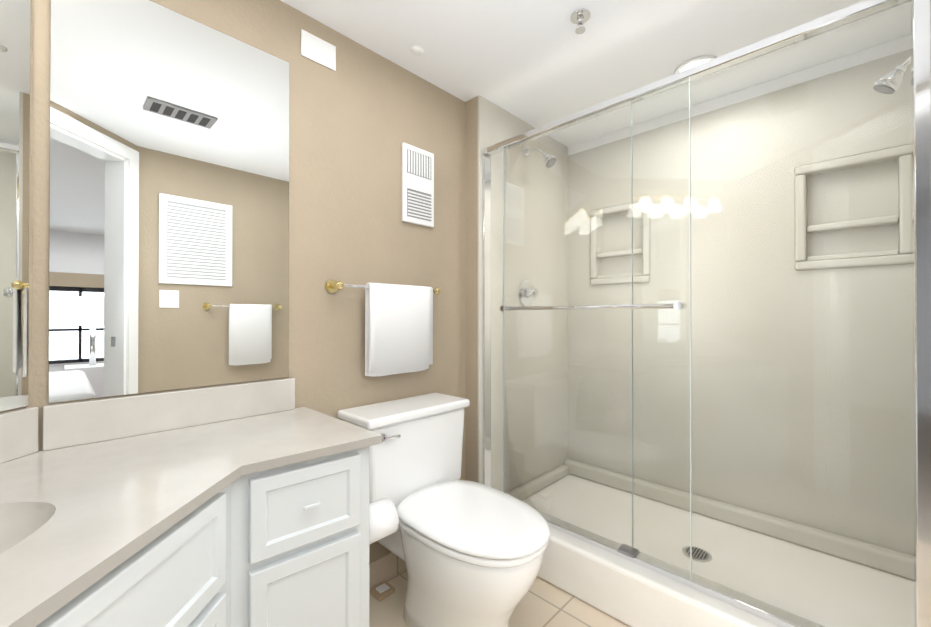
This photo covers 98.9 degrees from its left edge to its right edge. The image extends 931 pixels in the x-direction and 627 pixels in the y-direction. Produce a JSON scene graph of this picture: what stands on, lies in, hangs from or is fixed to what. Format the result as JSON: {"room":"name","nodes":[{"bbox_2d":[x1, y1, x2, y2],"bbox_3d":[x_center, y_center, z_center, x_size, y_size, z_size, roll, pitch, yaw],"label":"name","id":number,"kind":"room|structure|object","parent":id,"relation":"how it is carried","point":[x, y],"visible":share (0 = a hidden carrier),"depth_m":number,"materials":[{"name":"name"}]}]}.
{"room":"bathroom","nodes":[
{"label":"bathroom","id":0,"kind":"room"},
{"bbox_2d":[0,0,32,412],"bbox_3d":[-1.114,0.010,0.429,0.120,2.230,1.329,0,0,-1],"label":"wall","id":1,"kind":"structure","parent":0,"point":[30,197],"depth_m":0.97,"materials":[{"name":"beige paint"}]},
{"bbox_2d":[0,0,29,410],"bbox_3d":[-1.051,-0.338,0.480,0.005,1.115,0.968,0,0,-1],"label":"wall mirror","id":2,"kind":"object","parent":1,"relation":"attached to","point":[14,150],"visible":1,"depth_m":0.93,"materials":[{"name":"silver metal"}]},
{"bbox_2d":[31,0,464,561],"bbox_3d":[-0.616,0.015,1.517,0.120,2.230,1.640,0,0,44],"label":"wall","id":3,"kind":"structure","parent":0,"point":[360,115],"depth_m":1.57,"materials":[{"name":"beige paint"}]},
{"bbox_2d":[49,0,288,402],"bbox_3d":[-0.833,-0.334,1.205,0.005,1.115,0.587,0,0,44],"label":"wall mirror","id":4,"kind":"object","parent":3,"relation":"attached to","point":[169,204],"visible":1,"depth_m":1.15,"materials":[{"name":"silver metal"}]},
{"bbox_2d":[301,29,335,70],"bbox_3d":[-0.551,-0.988,1.498,0.005,0.095,0.135,0,0,44],"label":"wall plate","id":5,"kind":"object","parent":3,"relation":"attached to","point":[318,50],"visible":1,"depth_m":1.49,"materials":[{"name":"white plastic"}]},
{"bbox_2d":[325,279,440,376],"bbox_3d":[-0.316,0.063,1.676,0.086,0.386,0.537,0,0,44],"label":"towel bar","id":6,"kind":"object","parent":3,"relation":"attached to","point":[398,329],"visible":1,"depth_m":1.65,"materials":[{"name":"white fabric"}]},
{"bbox_2d":[369,552,405,588],"bbox_3d":[-0.279,1.081,1.750,0.030,0.100,0.830,0,0,44],"label":"baseboard","id":7,"kind":"structure","parent":3,"relation":"attached to","point":[385,566],"depth_m":1.66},
{"bbox_2d":[402,142,433,227],"bbox_3d":[-0.216,-0.583,1.829,0.021,0.350,0.180,0,0,44],"label":"heater","id":8,"kind":"object","parent":3,"relation":"attached to","point":[417,186],"visible":1,"depth_m":1.81,"materials":[{"name":"white plastic"}]},
{"bbox_2d":[465,96,477,482],"bbox_3d":[0.350,0.020,2.448,0.205,2.230,1.040,0,0,44],"label":"wall","id":9,"kind":"structure","parent":0,"point":[471,285],"depth_m":2.03,"materials":[{"name":"beige paint"}]},
{"bbox_2d":[483,0,930,626],"bbox_3d":[0.616,0.045,1.502,1.495,1.770,0.103,0,0,44],"label":"shower door","id":10,"kind":"structure","parent":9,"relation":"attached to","point":[511,150],"depth_m":1.30,"materials":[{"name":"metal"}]},
{"bbox_2d":[369,568,629,626],"bbox_3d":[0.209,1.157,0.897,2.120,0.060,3.410,0,0,44],"label":"floor","id":11,"kind":"structure","parent":0,"point":[543,603],"depth_m":1.52,"materials":[{"name":"beige tile"}]},
{"bbox_2d":[0,378,398,626],"bbox_3d":[-0.640,0.658,0.582,1.144,0.936,1.520,0,0,44],"label":"bathroom vanity","id":12,"kind":"object","parent":11,"relation":"on","point":[242,505],"visible":1,"depth_m":0.91,"materials":[{"name":"white"}]},
{"bbox_2d":[370,580,394,601],"bbox_3d":[-0.336,1.121,1.613,0.070,0.020,0.075,0,0,44],"label":"box","id":13,"kind":"object","parent":11,"relation":"on","point":[381,591],"visible":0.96,"depth_m":1.60,"materials":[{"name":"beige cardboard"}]},
{"bbox_2d":[337,393,549,626],"bbox_3d":[-0.048,0.751,1.457,0.762,0.757,0.512,0,0,44],"label":"toilet","id":14,"kind":"object","parent":11,"relation":"on","point":[470,553],"visible":0.92,"depth_m":1.36,"materials":[{"name":"white ceramic"}]},
{"bbox_2d":[531,474,914,626],"bbox_3d":[0.946,1.031,1.750,1.615,0.200,0.960,0,0,44],"label":"pan","id":15,"kind":"object","parent":11,"relation":"on","point":[628,593],"visible":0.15,"depth_m":1.55,"materials":[{"name":"stone"}]},
{"bbox_2d":[682,546,711,561],"bbox_3d":[0.980,1.018,1.689,0.110,0.006,0.110,0,0,44],"label":"shower drain","id":16,"kind":"object","parent":15,"relation":"on","point":[706,556],"depth_m":1.68,"materials":[{"name":"silver metal"}]},
{"bbox_2d":[281,0,910,146],"bbox_3d":[0.921,-1.166,-1.787,7.300,0.100,6.700,0,0,44],"label":"ceiling","id":17,"kind":"structure","parent":0,"point":[536,63],"depth_m":1.62,"materials":[{"name":"white paint"}]},
{"bbox_2d":[411,46,423,55],"bbox_3d":[-0.200,-1.098,1.663,0.056,0.028,0.056,0,0,44],"label":"smoke detector","id":18,"kind":"object","parent":17,"relation":"attached to","point":[417,50],"visible":1,"depth_m":1.65,"materials":[{"name":"white plastic"}]},
{"bbox_2d":[571,9,589,33],"bbox_3d":[0.425,-1.072,1.473,0.070,0.056,0.070,0,0,44],"label":"sprinkler","id":19,"kind":"object","parent":17,"relation":"attached to","point":[580,17],"visible":1,"depth_m":1.47,"materials":[{"name":"silver metal"}]},
{"bbox_2d":[675,55,716,73],"bbox_3d":[1.029,-1.090,1.778,0.170,0.016,0.170,0,0,44],"label":"recessed light","id":20,"kind":"object","parent":17,"relation":"in","point":[690,63],"visible":0.35,"depth_m":1.72,"materials":[{"name":"white plastic"}]},
{"bbox_3d":[1.445,0.018,2.024,1.955,2.230,0.120,0,0,44],"label":"wall","id":21,"kind":"structure","parent":0,"visible":0},
{"bbox_2d":[478,34,913,579],"bbox_3d":[0.960,-0.038,1.770,1.615,2.119,0.919,0,0,44],"label":"wall panels","id":22,"kind":"object","parent":21,"relation":"attached to","point":[497,124],"depth_m":1.99,"materials":[{"name":"beige stone"}]},
{"bbox_2d":[518,280,538,305],"bbox_3d":[0.375,-0.116,2.256,0.076,0.150,0.150,0,0,44],"label":"shower valve","id":23,"kind":"object","parent":22,"relation":"attached to","point":[529,299],"depth_m":2.25,"materials":[{"name":"silver metal"}]},
{"bbox_2d":[522,146,556,167],"bbox_3d":[0.413,-0.876,2.209,0.202,0.161,0.072,0,0,44],"label":"shower head","id":24,"kind":"object","parent":22,"relation":"attached to","point":[552,161],"depth_m":2.17},
{"bbox_2d":[590,199,649,284],"bbox_3d":[0.929,-0.410,2.389,0.360,0.470,0.070,0,0,44],"label":"niches","id":25,"kind":"object","parent":22,"relation":"attached to","point":[608,256],"depth_m":2.40,"materials":[{"name":"beige stone"}]},
{"bbox_2d":[794,144,912,270],"bbox_3d":[1.639,-0.430,1.699,0.360,0.470,0.070,0,0,44],"label":"niches","id":26,"kind":"object","parent":22,"relation":"attached to","point":[868,205],"depth_m":1.69,"materials":[{"name":"beige stone"}]},
{"bbox_2d":[872,56,910,94],"bbox_3d":[1.472,-0.820,1.303,0.202,0.161,0.072,0,0,44],"label":"shower head","id":27,"kind":"object","parent":22,"relation":"attached to","point":[893,79],"depth_m":1.32}
]}

